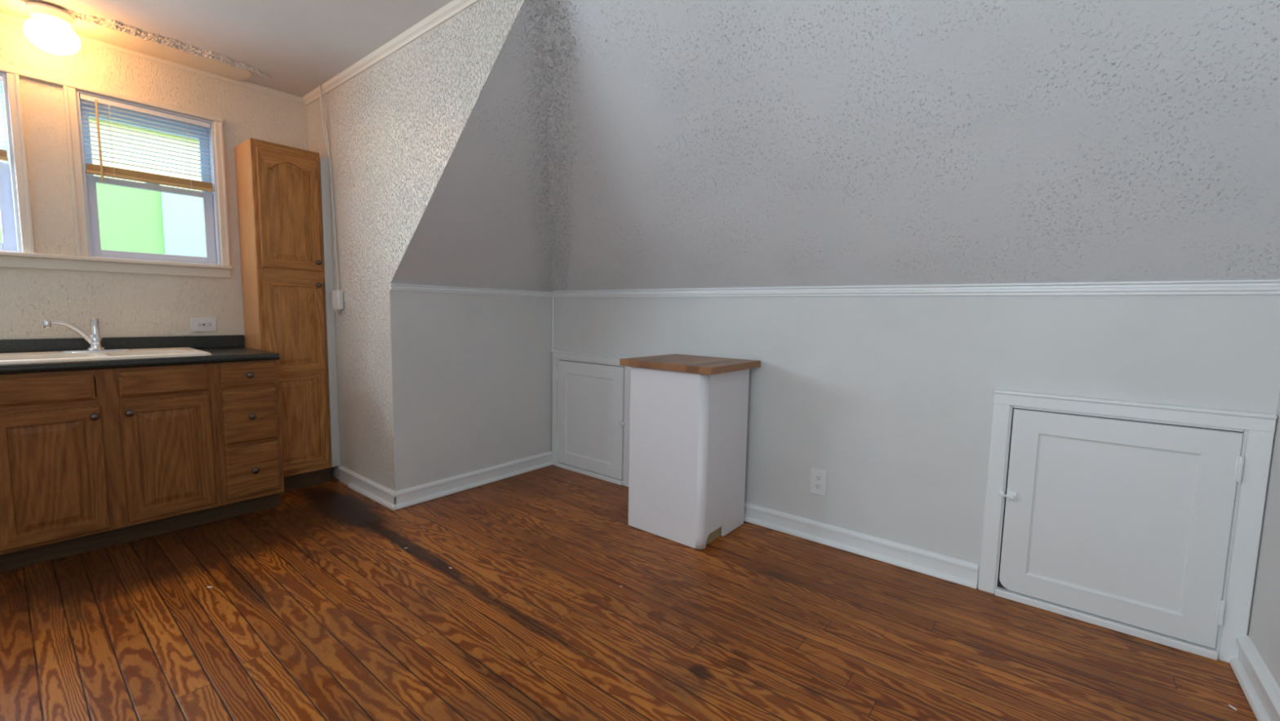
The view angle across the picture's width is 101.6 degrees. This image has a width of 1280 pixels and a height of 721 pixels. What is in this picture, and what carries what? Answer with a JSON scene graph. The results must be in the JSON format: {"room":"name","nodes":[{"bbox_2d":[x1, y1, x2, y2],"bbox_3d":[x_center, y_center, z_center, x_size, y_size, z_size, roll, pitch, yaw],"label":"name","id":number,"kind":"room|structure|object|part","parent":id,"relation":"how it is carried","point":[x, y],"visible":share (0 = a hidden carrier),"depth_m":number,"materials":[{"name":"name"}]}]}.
{"room":"attic kitchen","nodes":[
{"label":"attic kitchen","id":0,"kind":"room"},
{"bbox_2d":[0,17,308,346],"bbox_3d":[-3.302,-0.422,2.508,0.150,2.627,3.269,5,7,39],"label":"wall","id":1,"kind":"structure","parent":0,"point":[126,304],"depth_m":2.84,"materials":[{"name":"beige paint"}]},
{"bbox_2d":[0,71,35,253],"bbox_3d":[-3.322,-0.957,2.399,0.176,0.862,0.649,5,7,39],"label":"window","id":2,"kind":"structure","parent":1,"relation":"in","point":[15,215],"depth_m":2.59,"materials":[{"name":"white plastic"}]},
{"bbox_2d":[0,75,8,161],"bbox_3d":[-3.277,-1.147,2.350,0.054,0.441,0.533,5,7,39],"label":"window blind","id":3,"kind":"object","parent":2,"relation":"attached to","point":[3,153],"visible":1,"depth_m":2.55,"materials":[{"name":"white"}]},
{"bbox_3d":[-3.284,-0.991,2.367,0.034,0.051,0.531,5,7,39],"label":"rail","id":4,"kind":"part","parent":3,"relation":"part of","materials":[{"name":"brown wood"}]},
{"bbox_3d":[-3.340,-1.157,2.400,0.027,0.433,0.537,5,7,39],"label":"sash","id":5,"kind":"part","parent":2,"relation":"part of","materials":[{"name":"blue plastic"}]},
{"bbox_3d":[-3.322,-0.754,2.418,0.030,0.429,0.537,5,7,39],"label":"sash","id":6,"kind":"part","parent":2,"relation":"part of","materials":[{"name":"blue plastic"}]},
{"bbox_2d":[0,64,223,122],"bbox_3d":[-3.012,-1.418,2.613,0.024,0.028,1.480,5,7,39],"label":"trim","id":7,"kind":"structure","parent":1,"relation":"attached to","point":[3,68],"depth_m":2.79,"materials":[{"name":"beige paint"}]},
{"bbox_2d":[0,251,232,277],"bbox_3d":[-3.026,-0.507,2.685,0.045,0.074,1.500,5,7,39],"label":"trim","id":8,"kind":"structure","parent":1,"relation":"attached to","point":[7,259],"depth_m":2.84,"materials":[{"name":"beige paint"}]},
{"bbox_2d":[0,334,244,353],"bbox_3d":[-3.074,-0.073,2.695,0.020,0.078,1.691,5,7,39],"label":"backsplash","id":9,"kind":"structure","parent":1,"relation":"attached to","point":[20,345],"depth_m":2.92,"materials":[{"name":"black laminate"}]},
{"bbox_2d":[62,85,230,266],"bbox_3d":[-2.822,-1.006,3.018,0.176,0.862,0.654,5,7,39],"label":"window","id":10,"kind":"structure","parent":1,"relation":"in","point":[83,185],"depth_m":2.95,"materials":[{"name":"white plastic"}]},
{"bbox_3d":[-2.840,-1.207,3.019,0.027,0.433,0.542,5,7,39],"label":"sash","id":11,"kind":"part","parent":10,"relation":"part of","materials":[{"name":"blue plastic"}]},
{"bbox_2d":[79,93,213,191],"bbox_3d":[-2.777,-1.196,2.969,0.054,0.441,0.538,5,7,39],"label":"window blind","id":12,"kind":"object","parent":10,"relation":"attached to","point":[93,169],"visible":1,"depth_m":2.94,"materials":[{"name":"white"}]},
{"bbox_3d":[-2.883,-1.195,2.845,0.043,0.382,0.002,5,7,39],"label":"ladder cord","id":13,"kind":"part","parent":12,"relation":"part of","materials":[{"name":"white fabric"}]},
{"bbox_3d":[-2.777,-1.403,2.953,0.036,0.026,0.538,5,7,39],"label":"head rail","id":14,"kind":"part","parent":12,"relation":"part of","materials":[{"name":"white metal"}]},
{"bbox_3d":[-2.784,-1.040,2.986,0.034,0.051,0.536,5,7,39],"label":"rail","id":15,"kind":"part","parent":12,"relation":"part of","materials":[{"name":"brown wood"}]},
{"bbox_3d":[-2.679,-1.215,3.099,0.043,0.382,0.002,5,7,39],"label":"ladder cord","id":16,"kind":"part","parent":12,"relation":"part of","materials":[{"name":"white fabric"}]},
{"bbox_3d":[-2.822,-0.803,3.037,0.030,0.429,0.542,5,7,39],"label":"sash","id":17,"kind":"part","parent":10,"relation":"part of","materials":[{"name":"blue plastic"}]},
{"bbox_2d":[0,12,302,102],"bbox_3d":[-3.256,-1.650,2.289,0.014,0.034,3.139,5,7,39],"label":"trim","id":18,"kind":"structure","parent":1,"relation":"attached to","point":[243,83],"depth_m":3.03,"materials":[{"name":"beige paint"}]},
{"bbox_2d":[190,317,217,331],"bbox_3d":[-2.669,-0.219,3.192,0.010,0.082,0.124,5,7,39],"label":"wall outlet","id":19,"kind":"object","parent":1,"relation":"attached to","point":[197,324],"visible":1,"depth_m":3.19,"materials":[{"name":"white plastic"}]},
{"bbox_2d":[196,321,211,327],"bbox_3d":[-2.667,-0.219,3.191,0.004,0.034,0.070,5,7,39],"label":"receptacle","id":20,"kind":"object","parent":19,"relation":"attached to","point":[199,324],"depth_m":3.19,"materials":[{"name":"grey plastic"}]},
{"bbox_2d":[0,0,453,97],"bbox_3d":[-1.482,-1.534,0.785,4.969,0.122,3.317,5,7,39],"label":"ceiling","id":21,"kind":"structure","parent":0,"point":[294,47],"depth_m":2.65,"materials":[{"name":"paint"}]},
{"bbox_2d":[22,2,80,62],"bbox_3d":[-2.819,-1.559,2.504,0.184,0.215,0.184,5,7,39],"label":"ceiling lamp","id":22,"kind":"object","parent":21,"relation":"attached to","point":[49,28],"visible":1,"depth_m":2.46,"materials":[{"name":"white glass"}]},
{"bbox_3d":[-2.819,-1.554,2.505,0.184,0.146,0.184,5,7,39],"label":"glass globe","id":23,"kind":"part","parent":22,"relation":"part of","materials":[{"name":"white glass"}]},
{"bbox_2d":[319,84,338,289],"bbox_3d":[-1.981,-1.096,3.341,0.109,1.283,0.028,4,6,26],"label":"electrical cord","id":24,"kind":"object","parent":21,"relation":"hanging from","point":[319,85],"visible":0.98,"depth_m":3.34,"materials":[{"name":"white plastic"}]},
{"bbox_2d":[390,290,552,490],"bbox_3d":[-1.107,0.179,3.555,0.150,1.312,1.227,5,7,39],"label":"wall","id":25,"kind":"structure","parent":0,"point":[473,373],"depth_m":3.41,"materials":[{"name":"white paint"}]},
{"bbox_2d":[389,283,554,297],"bbox_3d":[-1.028,-0.457,3.437,0.026,0.040,1.230,5,7,39],"label":"trim","id":26,"kind":"structure","parent":25,"relation":"attached to","point":[393,286],"depth_m":3.33,"materials":[{"name":"white wood"}]},
{"bbox_2d":[391,450,553,510],"bbox_3d":[-1.060,0.788,3.540,0.030,0.104,1.256,5,7,39],"label":"baseboard","id":27,"kind":"structure","parent":25,"relation":"attached to","point":[418,494],"depth_m":3.44,"materials":[{"name":"white wood"}]},
{"bbox_2d":[551,297,554,350],"bbox_3d":[-0.655,-0.278,3.933,0.018,0.397,0.017,5,7,39],"label":"trim","id":28,"kind":"structure","parent":25,"relation":"attached to","point":[553,298],"depth_m":3.93,"materials":[{"name":"white wood"}]},
{"bbox_2d":[0,464,1257,720],"bbox_3d":[-1.095,1.066,1.572,4.969,0.080,4.700,5,7,39],"label":"floor","id":29,"kind":"structure","parent":0,"point":[316,607],"depth_m":1.93,"materials":[{"name":"brown wood"}]},
{"bbox_2d":[0,363,221,572],"bbox_3d":[-2.730,0.453,2.666,0.666,0.876,0.786,5,7,39],"label":"base cabinet","id":30,"kind":"object","parent":29,"relation":"on","point":[132,455],"visible":0.98,"depth_m":2.46,"materials":[{"name":"brown wood"}]},
{"bbox_3d":[-2.623,0.130,2.290,0.019,0.118,0.318,5,7,39],"label":"false drawer","id":31,"kind":"part","parent":30,"relation":"part of","materials":[{"name":"brown wood"}]},
{"bbox_3d":[-2.628,0.514,2.329,0.019,0.586,0.339,5,7,39],"label":"door","id":32,"kind":"part","parent":30,"relation":"part of","materials":[{"name":"brown wood"}]},
{"bbox_3d":[-2.513,0.259,2.404,0.031,0.032,0.033,5,7,39],"label":"knob","id":33,"kind":"part","parent":30,"relation":"part of","materials":[{"name":"grey metal"}]},
{"bbox_3d":[-2.439,0.252,2.495,0.031,0.032,0.033,5,7,39],"label":"knob","id":34,"kind":"part","parent":30,"relation":"part of","materials":[{"name":"grey metal"}]},
{"bbox_2d":[0,334,279,374],"bbox_3d":[-2.832,-0.032,2.506,0.639,0.116,1.697,5,7,39],"label":"countertop","id":35,"kind":"structure","parent":30,"relation":"on","point":[228,348],"depth_m":2.75,"materials":[{"name":"black laminate"}]},
{"bbox_2d":[43,317,131,352],"bbox_3d":[-2.874,-0.133,2.715,0.080,0.178,0.319,4,6,27],"label":"faucet","id":36,"kind":"object","parent":35,"relation":"on","point":[95,340],"visible":1,"depth_m":2.72,"materials":[{"name":"silver metal"}]},
{"bbox_3d":[-2.890,-0.136,2.665,0.031,0.142,0.182,3,6,21],"label":"spout","id":37,"kind":"part","parent":36,"relation":"part of","materials":[{"name":"silver metal"}]},
{"bbox_3d":[-2.859,-0.180,2.736,0.038,0.087,0.038,5,7,39],"label":"handle","id":38,"kind":"part","parent":36,"relation":"part of","materials":[{"name":"silver metal"}]},
{"bbox_3d":[-2.863,-0.052,2.747,0.060,0.010,0.270,5,7,39],"label":"plate","id":39,"kind":"part","parent":36,"relation":"part of","materials":[{"name":"silver metal"}]},
{"bbox_2d":[0,346,211,387],"bbox_3d":[-2.723,0.052,2.633,0.515,0.178,0.800,5,7,39],"label":"sink","id":40,"kind":"object","parent":35,"relation":"in","point":[33,357],"visible":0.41,"depth_m":2.60,"materials":[{"name":"beige ceramic"}]},
{"bbox_3d":[-2.367,0.107,2.607,0.019,0.122,0.336,5,7,39],"label":"false drawer","id":41,"kind":"part","parent":30,"relation":"part of","materials":[{"name":"brown wood"}]},
{"bbox_3d":[-2.375,0.483,2.641,0.019,0.591,0.339,5,7,39],"label":"door","id":42,"kind":"part","parent":30,"relation":"part of","materials":[{"name":"brown wood"}]},
{"bbox_2d":[213,360,284,519],"bbox_3d":[-2.390,0.420,3.086,0.666,0.876,0.294,5,7,39],"label":"base cabinet","id":43,"kind":"object","parent":29,"relation":"on","point":[247,393],"visible":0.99,"depth_m":2.89,"materials":[{"name":"brown wood"}]},
{"bbox_3d":[-2.153,0.079,2.871,0.019,0.128,0.248,5,7,39],"label":"drawer","id":44,"kind":"part","parent":43,"relation":"part of","materials":[{"name":"brown wood"}]},
{"bbox_3d":[-2.157,0.307,2.893,0.019,0.292,0.248,5,7,39],"label":"drawer","id":45,"kind":"part","parent":43,"relation":"part of","materials":[{"name":"brown wood"}]},
{"bbox_3d":[-2.134,0.080,2.856,0.031,0.032,0.033,5,7,39],"label":"knob","id":46,"kind":"part","parent":43,"relation":"part of","materials":[{"name":"grey metal"}]},
{"bbox_3d":[-2.162,0.611,2.922,0.019,0.286,0.248,5,7,39],"label":"drawer","id":47,"kind":"part","parent":43,"relation":"part of","materials":[{"name":"brown wood"}]},
{"bbox_3d":[-2.138,0.308,2.878,0.031,0.032,0.033,5,7,39],"label":"knob","id":48,"kind":"part","parent":43,"relation":"part of","materials":[{"name":"grey metal"}]},
{"bbox_3d":[-2.143,0.613,2.907,0.031,0.032,0.033,5,7,39],"label":"knob","id":49,"kind":"part","parent":43,"relation":"part of","materials":[{"name":"grey metal"}]},
{"bbox_2d":[234,137,340,491],"bbox_3d":[-2.271,-0.251,3.397,0.366,2.157,0.414,5,7,39],"label":"pantry cabinet","id":50,"kind":"object","parent":29,"relation":"on","point":[279,205],"depth_m":3.28,"materials":[{"name":"brown wood"}]},
{"bbox_3d":[-2.161,-0.916,3.225,0.019,0.693,0.325,5,7,39],"label":"door","id":51,"kind":"part","parent":50,"relation":"part of","materials":[{"name":"brown wood"}]},
{"bbox_3d":[-2.179,0.091,3.321,0.019,1.218,0.325,5,7,39],"label":"door","id":52,"kind":"part","parent":50,"relation":"part of","materials":[{"name":"brown wood"}]},
{"bbox_3d":[-2.062,-0.628,3.345,0.031,0.032,0.033,5,7,39],"label":"knob","id":53,"kind":"part","parent":50,"relation":"part of","materials":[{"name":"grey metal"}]},
{"bbox_3d":[-2.066,-0.484,3.356,0.031,0.032,0.033,5,7,39],"label":"knob","id":54,"kind":"part","parent":50,"relation":"part of","materials":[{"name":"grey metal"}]},
{"bbox_3d":[-2.047,-0.293,3.448,0.020,2.030,0.050,5,7,39],"label":"filler strip","id":55,"kind":"part","parent":50,"relation":"part of","materials":[{"name":"white wood"}]},
{"bbox_2d":[619,353,760,549],"bbox_3d":[0.268,0.459,2.881,0.572,0.931,0.522,5,7,39],"label":"trash can","id":56,"kind":"object","parent":29,"relation":"on","point":[688,425],"visible":1,"depth_m":2.71,"materials":[{"name":"white plastic"}]},
{"bbox_2d":[306,0,1279,491],"bbox_3d":[-0.046,-0.407,2.710,4.669,2.677,1.335,5,7,39],"label":"wall","id":57,"kind":"structure","parent":0,"point":[700,144],"depth_m":2.13,"materials":[{"name":"white paint"}]},
{"bbox_2d":[332,289,343,311],"bbox_3d":[-1.954,-0.384,3.372,0.100,0.138,0.035,5,7,39],"label":"switch box","id":58,"kind":"object","parent":57,"relation":"attached to","point":[337,295],"visible":1,"depth_m":3.35,"materials":[{"name":"white plastic"}]},
{"bbox_2d":[337,465,395,510],"bbox_3d":[-1.742,0.799,3.303,0.795,0.104,0.030,5,7,39],"label":"baseboard","id":59,"kind":"structure","parent":57,"relation":"attached to","point":[384,495],"depth_m":3.27,"materials":[{"name":"white wood"}]},
{"bbox_2d":[302,0,480,106],"bbox_3d":[-1.323,-1.658,2.768,2.426,0.044,0.030,5,7,39],"label":"trim","id":60,"kind":"structure","parent":57,"relation":"attached to","point":[453,8],"depth_m":2.73,"materials":[{"name":"beige paint"}]},
{"bbox_2d":[544,0,555,292],"bbox_3d":[-0.499,-1.044,2.946,0.042,1.269,1.836,0,5,-9],"label":"trim","id":61,"kind":"structure","parent":57,"relation":"attached to","point":[549,4],"depth_m":2.72,"materials":[{"name":"white paint"}]},
{"bbox_2d":[554,293,1279,586],"bbox_3d":[0.714,0.267,2.977,3.719,1.312,0.150,5,7,39],"label":"wall","id":62,"kind":"structure","parent":0,"point":[891,397],"depth_m":2.43,"materials":[{"name":"white paint"}]},
{"bbox_2d":[551,350,633,486],"bbox_3d":[-0.368,0.390,3.730,0.781,0.886,0.053,5,7,39],"label":"door","id":63,"kind":"structure","parent":62,"relation":"in","point":[591,392],"depth_m":3.72,"materials":[{"name":"paint"}]},
{"bbox_2d":[809,467,826,496],"bbox_3d":[0.931,0.634,2.727,0.084,0.137,0.010,5,7,39],"label":"wall outlet","id":64,"kind":"object","parent":62,"relation":"attached to","point":[818,477],"visible":1,"depth_m":2.72,"materials":[{"name":"white plastic"}]},
{"bbox_2d":[814,482,821,488],"bbox_3d":[0.930,0.656,2.727,0.034,0.028,0.004,5,7,39],"label":"receptacle","id":65,"kind":"object","parent":64,"relation":"attached to","point":[817,485],"depth_m":2.73,"materials":[{"name":"grey plastic"}]},
{"bbox_2d":[814,475,821,480],"bbox_3d":[0.930,0.613,2.723,0.034,0.028,0.004,5,7,39],"label":"receptacle","id":66,"kind":"object","parent":64,"relation":"attached to","point":[817,477],"depth_m":2.72,"materials":[{"name":"grey plastic"}]},
{"bbox_2d":[743,502,978,588],"bbox_3d":[0.712,0.880,2.912,1.985,0.104,0.030,5,7,39],"label":"baseboard","id":67,"kind":"structure","parent":62,"relation":"attached to","point":[951,569],"depth_m":2.58,"materials":[{"name":"white wood"}]},
{"bbox_2d":[552,279,1279,297],"bbox_3d":[0.730,-0.370,2.800,3.568,0.050,0.026,5,7,39],"label":"trim","id":68,"kind":"structure","parent":62,"relation":"attached to","point":[1260,286],"depth_m":2.20,"materials":[{"name":"white wood"}]},
{"bbox_2d":[977,389,1277,662],"bbox_3d":[1.790,0.592,2.003,0.777,0.886,0.053,5,7,39],"label":"door","id":69,"kind":"structure","parent":62,"relation":"in","point":[1142,520],"depth_m":1.97,"materials":[{"name":"paint"}]},
{"bbox_2d":[1247,389,1279,688],"bbox_3d":[0.836,-0.108,-0.018,0.150,2.627,4.500,5,7,39],"label":"wall","id":70,"kind":"structure","parent":0,"point":[1264,625],"depth_m":1.69,"materials":[{"name":"white paint"}]},
{"bbox_2d":[1229,635,1279,720],"bbox_3d":[0.989,1.110,0.465,0.036,0.116,3.470,5,7,39],"label":"baseboard","id":71,"kind":"structure","parent":70,"relation":"attached to","point":[1260,687],"depth_m":1.64,"materials":[{"name":"white wood"}]},
{"label":"outside","id":72,"kind":"structure","parent":0,"visible":0},
{"bbox_3d":[-5.548,1.133,5.435,6.730,0.100,12.000,5,7,39],"label":"ground","id":73,"kind":"structure","parent":72,"visible":0},
{"bbox_2d":[0,84,205,257],"bbox_3d":[-4.326,-0.483,4.382,0.410,3.360,4.100,5,7,39],"label":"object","id":74,"kind":"structure","parent":73,"relation":"on","point":[132,220],"depth_m":4.34,"materials":[{"name":"green"}]},
{"bbox_3d":[-3.791,-0.601,4.777,0.028,1.740,0.800,5,7,39],"label":"pale panel","id":75,"kind":"part","parent":74,"relation":"part of","materials":[{"name":"grey"}]}
]}

